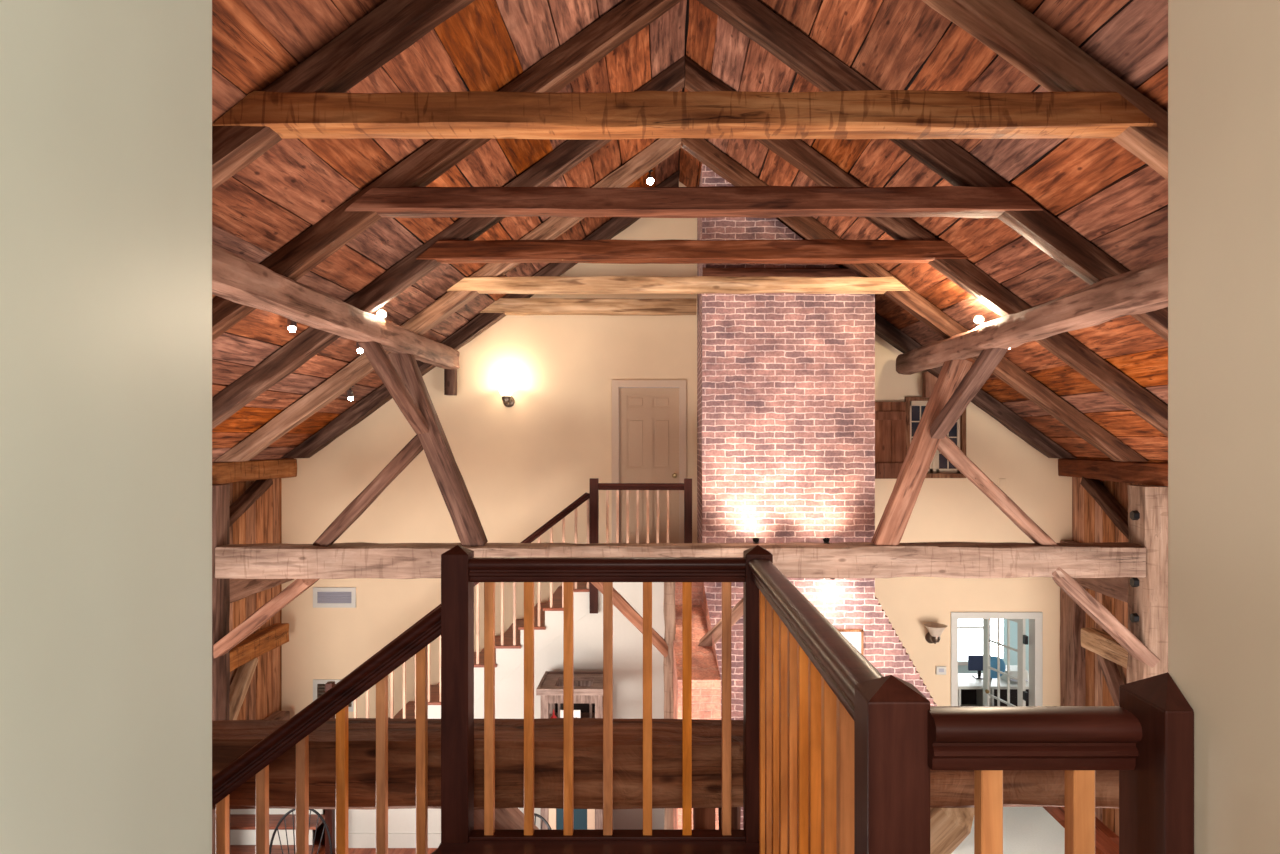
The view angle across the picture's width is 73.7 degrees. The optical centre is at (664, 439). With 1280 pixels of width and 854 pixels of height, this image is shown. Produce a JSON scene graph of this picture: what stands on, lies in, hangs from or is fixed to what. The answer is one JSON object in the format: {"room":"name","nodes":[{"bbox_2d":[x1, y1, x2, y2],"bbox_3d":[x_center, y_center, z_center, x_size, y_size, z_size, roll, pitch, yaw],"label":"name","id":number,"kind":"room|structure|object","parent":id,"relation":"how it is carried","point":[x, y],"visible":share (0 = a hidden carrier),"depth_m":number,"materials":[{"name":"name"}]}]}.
{"room":"loft landing","nodes":[
{"label":"loft landing","id":0,"kind":"room"},
{"bbox_2d":[0,0,211,853],"bbox_3d":[-0.673,-0.422,0.260,0.160,3.756,1.720,0,0,0],"label":"wall","id":1,"kind":"structure","parent":0,"point":[106,105],"depth_m":0.90,"materials":[{"name":"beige paint"}]},
{"bbox_2d":[225,478,281,719],"bbox_3d":[-4.607,2.175,4.500,0.066,4.150,11.394,0,0,0],"label":"wall","id":2,"kind":"structure","parent":0,"point":[262,522],"depth_m":9.67,"materials":[{"name":"brown wood"}]},
{"bbox_2d":[230,623,288,671],"bbox_3d":[-4.460,2.241,9.100,0.170,0.222,1.700,0,0,0],"label":"wall rail","id":3,"kind":"object","parent":2,"relation":"attached to","point":[257,644],"visible":0.71,"depth_m":9.24,"materials":[{"name":"orange wood"}]},
{"bbox_2d":[230,579,293,602],"bbox_3d":[-4.491,1.500,9.225,0.176,0.332,1.850,0,0,0],"label":"wall rail","id":4,"kind":"object","parent":2,"relation":"attached to","point":[240,589],"visible":0.26,"depth_m":9.04,"materials":[{"name":"brown wood"}]},
{"bbox_2d":[264,711,289,719],"bbox_3d":[-4.477,3.271,8.800,0.177,0.209,2.400,0,0,0],"label":"wall rail","id":5,"kind":"object","parent":2,"relation":"attached to","point":[277,715],"visible":0.09,"depth_m":9.86,"materials":[{"name":"brown wood"}]},
{"bbox_2d":[435,841,758,853],"bbox_3d":[-0.020,1.339,1.075,1.360,0.163,3.350,0,0,0],"label":"floor","id":6,"kind":"structure","parent":0,"point":[472,847],"depth_m":2.63,"materials":[{"name":"brown wood"}]},
{"bbox_2d":[441,545,1193,853],"bbox_3d":[0.230,0.856,2.064,0.915,1.103,2.149,0,0,-33],"label":"balustrade","id":7,"kind":"object","parent":6,"relation":"on","point":[839,753],"visible":1,"depth_m":1.86,"materials":[{"name":"brown wood"}]},
{"bbox_3d":[-1.827,2.323,2.275,2.275,2.092,0.850,0,0,0],"label":"staircase","id":8,"kind":"structure","parent":6,"relation":"attached to","visible":0},
{"bbox_2d":[212,606,440,853],"bbox_3d":[-1.397,1.407,2.702,1.405,1.788,0.075,0,0,0],"label":"balustrade","id":9,"kind":"object","parent":8,"relation":"on","point":[256,761],"visible":0.8,"depth_m":2.69,"materials":[{"name":"brown wood"}]},
{"bbox_2d":[282,181,1071,718],"bbox_3d":[0.140,0.560,10.270,9.740,7.380,0.140,0,0,0],"label":"wall","id":10,"kind":"structure","parent":0,"point":[522,464],"depth_m":10.20,"materials":[{"name":"beige paint"}]},
{"bbox_2d":[313,679,353,711],"bbox_3d":[-3.945,3.050,10.191,0.510,0.380,0.022,0,0,0],"label":"air vent","id":11,"kind":"object","parent":10,"relation":"in","point":[318,684],"visible":0.33,"depth_m":10.18,"materials":[{"name":"white metal"}]},
{"bbox_2d":[313,587,355,607],"bbox_3d":[-3.945,1.880,10.191,0.510,0.240,0.022,0,0,0],"label":"air vent","id":12,"kind":"object","parent":10,"relation":"in","point":[323,597],"visible":1,"depth_m":10.18,"materials":[{"name":"white metal"}]},
{"bbox_2d":[369,496,378,506],"bbox_3d":[-3.510,0.730,10.195,0.180,0.140,0.014,0,0,0],"label":"cover plate","id":13,"kind":"object","parent":10,"relation":"attached to","point":[375,503],"visible":0.29,"depth_m":10.19,"materials":[{"name":"beige paint"}]},
{"bbox_2d":[444,369,456,394],"bbox_3d":[-2.529,-0.730,10.081,0.125,0.400,0.168,0,0,0],"label":"post","id":14,"kind":"object","parent":10,"relation":"attached to","point":[450,375],"visible":0.71,"depth_m":10.00,"materials":[{"name":"brown wood"}]},
{"bbox_2d":[495,385,517,406],"bbox_3d":[-1.865,-0.516,10.048,0.268,0.251,0.304,0,0,0],"label":"wall sconce","id":15,"kind":"object","parent":10,"relation":"attached to","point":[506,391],"visible":1,"depth_m":9.98,"materials":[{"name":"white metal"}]},
{"bbox_2d":[612,380,685,542],"bbox_3d":[-0.191,0.321,10.219,0.892,2.071,0.123,0,0,0],"label":"door","id":16,"kind":"structure","parent":10,"relation":"in","point":[649,424],"depth_m":10.23,"materials":[{"name":"beige paint"}]},
{"bbox_2d":[875,402,905,478],"bbox_3d":[2.678,0.003,10.157,0.375,0.915,0.050,0,0,0],"label":"window shutter","id":17,"kind":"object","parent":10,"relation":"attached to","point":[890,417],"visible":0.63,"depth_m":10.16,"materials":[{"name":"brown wood"}]},
{"bbox_2d":[905,397,965,477],"bbox_3d":[3.228,-0.030,10.242,0.725,0.970,0.155,0,0,0],"label":"window","id":18,"kind":"structure","parent":10,"relation":"in","point":[940,467],"depth_m":10.23,"materials":[{"name":"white wood"}]},
{"bbox_2d":[924,623,947,643],"bbox_3d":[3.180,2.304,10.048,0.268,0.251,0.304,0,0,0],"label":"wall sconce","id":19,"kind":"object","parent":10,"relation":"attached to","point":[935,630],"visible":1,"depth_m":10.00,"materials":[{"name":"beige glass"}]},
{"bbox_2d":[936,666,945,674],"bbox_3d":[3.295,2.750,10.185,0.120,0.100,0.033,0,0,0],"label":"thermostat","id":20,"kind":"object","parent":10,"relation":"attached to","point":[940,670],"visible":1,"depth_m":10.17,"materials":[{"name":"white paint"}]},
{"bbox_2d":[951,612,1042,705],"bbox_3d":[3.960,3.152,10.664,1.090,2.195,0.975,0,0,0],"label":"door","id":21,"kind":"structure","parent":10,"relation":"in","point":[1005,639],"depth_m":10.43,"materials":[{"name":"white paint"}]},
{"bbox_2d":[999,478,1005,486],"bbox_3d":[4.030,0.510,10.195,0.080,0.100,0.014,0,0,0],"label":"cover plate","id":22,"kind":"object","parent":10,"relation":"attached to","point":[1002,481],"visible":1,"depth_m":10.19,"materials":[{"name":"beige paint"}]},
{"bbox_2d":[212,0,1167,463],"bbox_3d":[0.222,-1.211,4.573,10.397,3.826,11.546,0,0,0],"label":"ceiling","id":23,"kind":"structure","parent":0,"point":[1127,219],"depth_m":5.36,"materials":[{"name":"brown wood"}]},
{"bbox_2d":[287,319,296,331],"bbox_3d":[-2.784,-0.882,6.369,0.077,0.158,0.085,0,0,0],"label":"spotlight","id":24,"kind":"object","parent":23,"relation":"attached to","point":[291,325],"visible":0.73,"depth_m":6.34,"materials":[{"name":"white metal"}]},
{"bbox_2d":[347,386,353,400],"bbox_3d":[-3.318,-0.493,8.998,0.077,0.159,0.077,0,0,0],"label":"spotlight","id":25,"kind":"object","parent":23,"relation":"attached to","point":[350,396],"visible":0.88,"depth_m":8.98,"materials":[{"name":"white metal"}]},
{"bbox_2d":[356,342,362,353],"bbox_3d":[-2.799,-0.871,7.829,0.077,0.158,0.085,0,0,0],"label":"spotlight","id":26,"kind":"object","parent":23,"relation":"attached to","point":[358,348],"visible":0.55,"depth_m":7.80,"materials":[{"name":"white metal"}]},
{"bbox_2d":[646,169,653,184],"bbox_3d":[-0.156,-2.766,8.986,0.084,0.157,0.104,0,0,0],"label":"spotlight","id":27,"kind":"object","parent":23,"relation":"attached to","point":[649,179],"visible":0.96,"depth_m":8.96,"materials":[{"name":"black metal"}]},
{"bbox_2d":[922,372,937,397],"bbox_3d":[3.180,-0.650,10.050,0.269,0.300,0.168,0,0,0],"label":"post","id":28,"kind":"object","parent":23,"relation":"attached to","point":[929,380],"visible":0.45,"depth_m":9.97,"materials":[{"name":"brown wood"}]},
{"bbox_2d":[313,806,1118,853],"bbox_3d":[1.103,4.275,5.348,11.565,0.050,16.697,0,0,0],"label":"floor","id":29,"kind":"structure","parent":0,"point":[1106,840],"depth_m":9.04,"materials":[{"name":"red wood"}]},
{"bbox_2d":[212,484,229,853],"bbox_3d":[-4.394,2.340,8.159,0.352,3.820,0.319,0,0,0],"label":"post","id":30,"kind":"object","parent":29,"relation":"on","point":[220,492],"visible":0.27,"depth_m":8.11,"materials":[{"name":"brown wood"}]},
{"bbox_2d":[229,658,257,719],"bbox_3d":[-4.468,2.806,8.750,0.169,0.966,0.970,0,0,0],"label":"brace","id":31,"kind":"object","parent":30,"relation":"attached to","point":[239,686],"visible":0.42,"depth_m":8.93,"materials":[{"name":"brown wood"}]},
{"bbox_2d":[230,478,272,525],"bbox_3d":[-4.458,0.716,8.915,0.141,0.632,1.308,0,0,0],"label":"brace","id":32,"kind":"object","parent":30,"relation":"attached to","point":[258,488],"visible":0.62,"depth_m":9.07,"materials":[{"name":"brown wood"}]},
{"bbox_2d":[212,459,296,483],"bbox_3d":[-4.500,0.329,6.290,0.232,0.226,7.780,0,0,0],"label":"wall plate","id":33,"kind":"object","parent":30,"relation":"on","point":[225,472],"visible":0.3,"depth_m":9.07,"materials":[{"name":"orange wood"}]},
{"bbox_2d":[212,0,474,190],"bbox_3d":[-2.123,-1.442,4.034,4.562,3.301,0.186,0,0,0],"label":"rafter","id":34,"kind":"object","parent":33,"relation":"on","point":[393,26],"visible":0.49,"depth_m":3.95,"materials":[{"name":"brown wood"}]},
{"bbox_2d":[212,90,1156,139],"bbox_3d":[0.091,-1.528,4.026,4.379,0.174,0.200,0,0,0],"label":"beam","id":35,"kind":"structure","parent":34,"relation":"attached to","point":[873,114],"depth_m":3.94,"materials":[{"name":"orange wood"}]},
{"bbox_2d":[212,0,681,340],"bbox_3d":[-2.121,-1.441,5.485,4.558,3.300,0.185,0,0,0],"label":"rafter","id":36,"kind":"object","parent":33,"relation":"on","point":[562,66],"visible":0.49,"depth_m":5.40,"materials":[{"name":"brown wood"}]},
{"bbox_2d":[215,138,680,460],"bbox_3d":[-2.121,-1.441,8.384,4.558,3.300,0.184,0,0,0],"label":"rafter","id":37,"kind":"object","parent":33,"relation":"on","point":[661,149],"visible":0.7,"depth_m":8.30,"materials":[{"name":"brown wood"}]},
{"bbox_2d":[447,276,909,293],"bbox_3d":[0.132,-1.518,8.375,4.516,0.151,0.196,0,0,0],"label":"beam","id":38,"kind":"structure","parent":37,"relation":"attached to","point":[532,284],"depth_m":8.29,"materials":[{"name":"brown wood"}]},
{"bbox_2d":[212,55,684,428],"bbox_3d":[-2.123,-1.441,6.934,4.561,3.299,0.184,0,0,0],"label":"rafter","id":39,"kind":"object","parent":33,"relation":"on","point":[409,270],"visible":0.58,"depth_m":6.85,"materials":[{"name":"brown wood"}]},
{"bbox_2d":[416,239,968,263],"bbox_3d":[0.223,-1.526,6.927,4.440,0.167,0.200,0,0,0],"label":"beam","id":40,"kind":"structure","parent":39,"relation":"attached to","point":[611,251],"depth_m":6.83,"materials":[{"name":"brown wood"}]},
{"bbox_2d":[282,170,678,457],"bbox_3d":[-2.119,-1.442,9.836,4.554,3.302,0.183,0,0,0],"label":"rafter","id":41,"kind":"object","parent":33,"relation":"on","point":[369,404],"visible":0.61,"depth_m":9.75,"materials":[{"name":"brown wood"}]},
{"bbox_2d":[480,298,696,315],"bbox_3d":[-0.918,-1.532,9.824,2.557,0.180,0.198,0,0,0],"label":"beam","id":42,"kind":"structure","parent":41,"relation":"attached to","point":[509,306],"depth_m":9.73,"materials":[{"name":"brown wood"}]},
{"bbox_2d":[269,809,332,853],"bbox_3d":[-3.222,3.765,7.431,0.552,0.973,0.440,0,0,-8],"label":"chair","id":43,"kind":"object","parent":29,"relation":"on","point":[291,810],"visible":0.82,"depth_m":7.62,"materials":[{"name":"brown wood"}]},
{"bbox_2d":[230,582,664,853],"bbox_3d":[-2.088,2.803,9.274,4.944,2.894,1.848,0,0,0],"label":"wall","id":44,"kind":"structure","parent":29,"relation":"on","point":[588,627],"depth_m":8.90,"materials":[{"name":"white paint"}]},
{"bbox_2d":[335,833,440,847],"bbox_3d":[-1.715,4.175,8.893,3.470,0.150,0.015,0,0,0],"label":"baseboard","id":45,"kind":"structure","parent":44,"relation":"attached to","point":[355,840],"depth_m":8.88,"materials":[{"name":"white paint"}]},
{"bbox_2d":[325,478,691,853],"bbox_3d":[-1.609,2.325,8.758,3.780,3.850,0.355,0,0,0],"label":"balustrade","id":46,"kind":"object","parent":44,"relation":"attached to","point":[595,486],"visible":0.57,"depth_m":8.87,"materials":[{"name":"brown wood"}]},
{"bbox_2d":[534,813,550,828],"bbox_3d":[-1.235,3.765,7.310,0.552,0.973,0.440,0,0,28],"label":"chair","id":47,"kind":"object","parent":29,"relation":"on","point":[535,814],"visible":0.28,"depth_m":7.45,"materials":[{"name":"black metal"}]},
{"bbox_2d":[536,671,602,828],"bbox_3d":[-0.900,3.320,8.502,0.670,1.860,0.635,0,0,0],"label":"tall cabinet","id":48,"kind":"object","parent":29,"relation":"on","point":[588,685],"visible":0.29,"depth_m":8.24,"materials":[{"name":"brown wood"}]},
{"bbox_2d":[560,710,579,717],"bbox_3d":[-0.930,2.724,8.374,0.200,0.148,0.012,0,0,0],"label":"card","id":49,"kind":"object","parent":48,"relation":"on","point":[576,712],"visible":0.29,"depth_m":8.37,"materials":[{"name":"white paper"}]},
{"bbox_2d":[549,712,594,717],"bbox_3d":[-0.900,2.815,8.515,0.560,0.030,0.530,0,0,0],"label":"shelf","id":50,"kind":"object","parent":48,"relation":"attached to","point":[582,714],"depth_m":8.70,"materials":[{"name":"grey wood"}]},
{"bbox_2d":[663,582,675,828],"bbox_3d":[0.047,2.775,8.149,0.126,2.950,0.204,0,0,0],"label":"post","id":51,"kind":"object","parent":29,"relation":"on","point":[669,587],"visible":0.45,"depth_m":8.06,"materials":[{"name":"brown wood"}]},
{"bbox_2d":[215,542,1145,578],"bbox_3d":[0.145,1.150,8.150,8.730,0.326,0.328,0,0,0],"label":"tie beam","id":52,"kind":"structure","parent":51,"relation":"on","point":[972,560],"depth_m":8.00,"materials":[{"name":"brown wood"}]},
{"bbox_2d":[213,579,318,657],"bbox_3d":[-3.771,1.627,8.101,1.072,0.878,0.181,0,0,0],"label":"brace","id":53,"kind":"object","parent":52,"relation":"attached to","point":[269,609],"visible":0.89,"depth_m":8.02,"materials":[{"name":"brown wood"}]},
{"bbox_2d":[313,434,422,546],"bbox_3d":[-2.790,0.496,8.123,1.192,1.236,0.156,0,0,0],"label":"brace","id":54,"kind":"object","parent":52,"relation":"on","point":[356,508],"visible":0.84,"depth_m":8.05,"materials":[{"name":"brown wood"}]},
{"bbox_2d":[387,353,487,545],"bbox_3d":[-2.148,0.094,8.080,0.919,1.930,0.233,0,0,-10],"label":"strut","id":55,"kind":"object","parent":52,"relation":"on","point":[449,479],"visible":0.87,"depth_m":8.00,"materials":[{"name":"brown wood"}]},
{"bbox_2d":[212,244,459,368],"bbox_3d":[-2.441,-0.911,6.060,0.227,0.228,7.320,0,0,0],"label":"purlin","id":56,"kind":"object","parent":55,"relation":"on","point":[237,279],"visible":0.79,"depth_m":5.68,"materials":[{"name":"brown wood"}]},
{"bbox_2d":[376,310,386,319],"bbox_3d":[-2.385,-1.040,7.194,0.086,0.106,0.111,0,0,0],"label":"spotlight","id":57,"kind":"object","parent":56,"relation":"attached to","point":[382,314],"visible":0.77,"depth_m":7.15,"materials":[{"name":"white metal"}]},
{"bbox_2d":[358,341,428,433],"bbox_3d":[-2.365,-0.470,7.503,0.142,0.832,1.052,0,0,11],"label":"brace","id":58,"kind":"object","parent":55,"relation":"attached to","point":[375,353],"visible":0.93,"depth_m":7.43,"materials":[{"name":"brown wood"}]},
{"bbox_2d":[591,582,667,656],"bbox_3d":[-0.345,1.635,8.119,0.851,0.848,0.129,0,0,0],"label":"brace","id":59,"kind":"object","parent":52,"relation":"attached to","point":[619,602],"visible":0.68,"depth_m":8.06,"materials":[{"name":"brown wood"}]},
{"bbox_2d":[698,598,742,645],"bbox_3d":[0.598,1.703,8.030,0.992,0.996,0.140,0,0,0],"label":"brace","id":60,"kind":"object","parent":52,"relation":"attached to","point":[737,610],"visible":0.32,"depth_m":7.97,"materials":[{"name":"brown wood"}]},
{"bbox_2d":[752,538,758,543],"bbox_3d":[0.880,0.973,8.247,0.068,0.064,0.075,0,0,0],"label":"uplight","id":61,"kind":"object","parent":52,"relation":"on","point":[755,540],"visible":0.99,"depth_m":8.23,"materials":[{"name":"black metal"}]},
{"bbox_2d":[823,538,829,543],"bbox_3d":[1.560,0.973,8.247,0.068,0.064,0.075,0,0,0],"label":"uplight","id":62,"kind":"object","parent":52,"relation":"on","point":[825,540],"visible":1,"depth_m":8.23,"materials":[{"name":"black metal"}]},
{"bbox_2d":[871,359,971,545],"bbox_3d":[2.423,0.130,8.078,0.910,1.865,0.240,0,0,9],"label":"strut","id":63,"kind":"object","parent":52,"relation":"on","point":[891,527],"visible":0.88,"depth_m":8.00,"materials":[{"name":"brown wood"}]},
{"bbox_2d":[930,348,1008,438],"bbox_3d":[2.642,-0.431,7.475,0.154,0.842,1.080,0,0,-12],"label":"brace","id":64,"kind":"object","parent":63,"relation":"attached to","point":[987,360],"visible":0.91,"depth_m":7.41,"materials":[{"name":"brown wood"}]},
{"bbox_2d":[896,257,1167,374],"bbox_3d":[2.724,-0.858,6.050,0.248,0.252,7.300,0,0,0],"label":"purlin","id":65,"kind":"object","parent":63,"relation":"on","point":[1144,289],"visible":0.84,"depth_m":5.70,"materials":[{"name":"brown wood"}]},
{"bbox_2d":[974,316,983,326],"bbox_3d":[2.685,-1.006,7.296,0.094,0.110,0.103,0,0,0],"label":"spotlight","id":66,"kind":"object","parent":65,"relation":"attached to","point":[978,320],"visible":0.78,"depth_m":7.26,"materials":[{"name":"white metal"}]},
{"bbox_2d":[937,435,1058,545],"bbox_3d":[3.129,0.505,8.121,1.228,1.195,0.159,0,0,0],"label":"brace","id":67,"kind":"object","parent":52,"relation":"on","point":[947,447],"visible":0.95,"depth_m":8.05,"materials":[{"name":"brown wood"}]},
{"bbox_2d":[1052,567,1159,667],"bbox_3d":[4.133,1.665,8.080,1.021,0.962,0.186,0,0,0],"label":"brace","id":68,"kind":"object","parent":52,"relation":"attached to","point":[1071,587],"visible":0.99,"depth_m":7.99,"materials":[{"name":"brown wood"}]},
{"bbox_2d":[673,582,720,828],"bbox_3d":[0.240,2.825,8.789,0.389,2.850,2.794,0,0,-2],"label":"breast","id":69,"kind":"object","parent":29,"relation":"on","point":[706,679],"visible":0.18,"depth_m":7.71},
{"bbox_2d":[693,808,714,828],"bbox_3d":[0.134,2.736,2.950,0.082,3.028,0.172,0,0,0],"label":"post","id":70,"kind":"object","parent":29,"relation":"on","point":[703,818],"visible":0.27,"depth_m":2.87,"materials":[{"name":"brown wood"}]},
{"bbox_2d":[212,718,1118,809],"bbox_3d":[0.150,1.110,2.946,8.700,0.244,0.277,0,0,0],"label":"tie beam","id":71,"kind":"structure","parent":70,"relation":"on","point":[231,739],"depth_m":2.82,"materials":[{"name":"brown wood"}]},
{"bbox_2d":[474,808,538,828],"bbox_3d":[-0.324,1.589,2.952,0.941,0.951,0.186,0,0,0],"label":"brace","id":72,"kind":"object","parent":71,"relation":"attached to","point":[505,818],"visible":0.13,"depth_m":2.90,"materials":[{"name":"brown wood"}]},
{"bbox_2d":[930,808,973,853],"bbox_3d":[0.678,1.585,2.949,0.928,0.960,0.206,0,0,0],"label":"brace","id":73,"kind":"object","parent":71,"relation":"attached to","point":[949,827],"visible":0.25,"depth_m":2.85,"materials":[{"name":"brown wood"}]},
{"bbox_2d":[718,807,740,828],"bbox_3d":[0.222,2.736,2.950,0.081,3.028,0.168,0,0,0],"label":"post","id":74,"kind":"object","parent":29,"relation":"on","point":[735,811],"visible":0.22,"depth_m":2.87,"materials":[{"name":"brown wood"}]},
{"bbox_2d":[697,163,936,828],"bbox_3d":[1.683,0.695,9.498,2.596,7.110,1.395,0,0,0],"label":"chimney","id":75,"kind":"object","parent":29,"relation":"on","point":[786,381],"visible":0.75,"depth_m":8.80,"materials":[{"name":"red brick"}]},
{"bbox_2d":[702,268,858,276],"bbox_3d":[1.241,-1.690,8.742,1.713,0.137,0.109,0,0,0],"label":"chimney trimmer","id":76,"kind":"object","parent":75,"relation":"attached to","point":[717,272],"visible":0.52,"depth_m":8.69,"materials":[{"name":"brown wood"}]},
{"bbox_2d":[837,629,863,655],"bbox_3d":[1.850,2.235,8.783,0.380,0.570,0.035,0,0,0],"label":"framed picture","id":77,"kind":"object","parent":75,"relation":"attached to","point":[855,637],"visible":0.25,"depth_m":8.78,"materials":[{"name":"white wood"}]},
{"bbox_2d":[958,673,1028,705],"bbox_3d":[4.425,3.800,11.925,1.750,0.900,0.650,0,0,0],"label":"office desk","id":78,"kind":"object","parent":29,"relation":"on","point":[970,689],"visible":0.04,"depth_m":12.07,"materials":[{"name":"white paint"}]},
{"bbox_2d":[968,655,982,678],"bbox_3d":[4.440,3.195,12.035,0.320,0.310,0.170,0,0,0],"label":"monitor","id":79,"kind":"object","parent":78,"relation":"on","point":[975,662],"visible":0.59,"depth_m":12.02,"materials":[{"name":"blue plastic"}]},
{"bbox_2d":[951,807,1064,853],"bbox_3d":[3.555,4.242,8.175,1.610,0.013,3.550,0,0,0],"label":"rug","id":80,"kind":"object","parent":29,"relation":"on","point":[1026,830],"visible":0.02,"depth_m":9.16,"materials":[{"name":"grey fabric"}]},
{"bbox_2d":[1060,540,1085,705],"bbox_3d":[4.790,2.725,10.020,0.162,3.050,0.353,0,0,0],"label":"post","id":81,"kind":"object","parent":29,"relation":"on","point":[1072,616],"visible":0.41,"depth_m":9.89,"materials":[{"name":"brown wood"}]},
{"bbox_2d":[1127,485,1167,682],"bbox_3d":[4.655,2.345,8.169,0.390,3.810,0.361,0,0,0],"label":"post","id":82,"kind":"object","parent":29,"relation":"on","point":[1147,504],"visible":0.4,"depth_m":8.00,"materials":[{"name":"brown wood"}]},
{"bbox_2d":[1080,476,1128,538],"bbox_3d":[4.761,0.786,8.950,0.162,0.772,1.356,0,0,0],"label":"brace","id":83,"kind":"object","parent":82,"relation":"attached to","point":[1114,510],"visible":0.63,"depth_m":9.09,"materials":[{"name":"brown wood"}]},
{"bbox_2d":[1097,655,1123,705],"bbox_3d":[4.741,2.785,8.773,0.148,1.000,0.930,0,0,0],"label":"brace","id":84,"kind":"object","parent":82,"relation":"attached to","point":[1113,679],"visible":0.28,"depth_m":8.99,"materials":[{"name":"brown wood"}]},
{"bbox_2d":[958,619,1028,672],"bbox_3d":[4.550,3.000,11.970,4.100,2.500,3.260,0,0,0],"label":"wall","id":85,"kind":"structure","parent":0,"point":[961,668],"depth_m":13.50,"materials":[{"name":"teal paint"}]},
{"bbox_2d":[958,619,982,664],"bbox_3d":[4.935,2.975,13.525,0.750,1.170,0.090,0,0,0],"label":"window","id":86,"kind":"structure","parent":85,"relation":"in","point":[970,631],"depth_m":13.56,"materials":[{"name":"white glass"}]},
{"bbox_2d":[1072,477,1146,835],"bbox_3d":[4.887,2.175,4.500,0.066,4.150,11.394,0,0,0],"label":"wall","id":87,"kind":"structure","parent":0,"point":[1090,523],"depth_m":9.57,"materials":[{"name":"brown wood"}]},
{"bbox_2d":[1073,577,1127,602],"bbox_3d":[4.757,1.499,9.125,0.196,0.317,1.550,0,0,0],"label":"wall rail","id":88,"kind":"object","parent":87,"relation":"attached to","point":[1117,587],"visible":0.31,"depth_m":8.96,"materials":[{"name":"brown wood"}]},
{"bbox_2d":[1081,628,1127,668],"bbox_3d":[4.723,2.194,8.925,0.197,0.221,1.150,0,0,0],"label":"wall rail","id":89,"kind":"object","parent":87,"relation":"attached to","point":[1095,640],"visible":0.58,"depth_m":9.03,"materials":[{"name":"brown wood"}]},
{"bbox_2d":[1058,458,1167,485],"bbox_3d":[4.799,0.326,6.290,0.232,0.224,7.780,0,0,0],"label":"wall plate","id":90,"kind":"object","parent":87,"relation":"on","point":[1107,470],"visible":0.48,"depth_m":8.87,"materials":[{"name":"brown wood"}]},
{"bbox_2d":[681,138,1147,460],"bbox_3d":[2.437,-1.441,8.385,4.551,3.300,0.186,0,0,0],"label":"rafter","id":91,"kind":"object","parent":90,"relation":"on","point":[702,150],"visible":0.64,"depth_m":8.30,"materials":[{"name":"brown wood"}]},
{"bbox_2d":[685,56,1167,436],"bbox_3d":[2.439,-1.444,6.935,4.554,3.305,0.187,0,0,0],"label":"rafter","id":92,"kind":"object","parent":90,"relation":"on","point":[822,171],"visible":0.62,"depth_m":6.85,"materials":[{"name":"brown wood"}]},
{"bbox_2d":[697,0,1167,340],"bbox_3d":[2.441,-1.440,5.486,4.558,3.298,0.184,0,0,0],"label":"rafter","id":93,"kind":"object","parent":90,"relation":"on","point":[752,18],"visible":0.57,"depth_m":5.40,"materials":[{"name":"brown wood"}]},
{"bbox_2d":[345,186,1042,217],"bbox_3d":[0.185,-1.525,5.473,4.422,0.164,0.201,0,0,0],"label":"beam","id":94,"kind":"structure","parent":93,"relation":"attached to","point":[711,201],"depth_m":5.38,"materials":[{"name":"brown wood"}]},
{"bbox_2d":[875,312,1075,457],"bbox_3d":[3.450,-0.709,9.836,2.540,1.836,0.181,0,0,0],"label":"rafter","id":95,"kind":"object","parent":90,"relation":"on","point":[884,329],"visible":0.66,"depth_m":9.75,"materials":[{"name":"brown wood"}]},
{"bbox_2d":[922,0,1167,180],"bbox_3d":[2.442,-1.442,4.036,4.560,3.302,0.185,0,0,0],"label":"rafter","id":96,"kind":"object","parent":90,"relation":"on","point":[1005,27],"visible":0.56,"depth_m":3.95,"materials":[{"name":"brown wood"}]},
{"bbox_2d":[1168,0,1279,853],"bbox_3d":[0.740,-0.422,0.261,0.160,3.756,1.722,0,0,0],"label":"wall","id":97,"kind":"structure","parent":0,"point":[1224,55],"depth_m":1.00,"materials":[{"name":"beige paint"}]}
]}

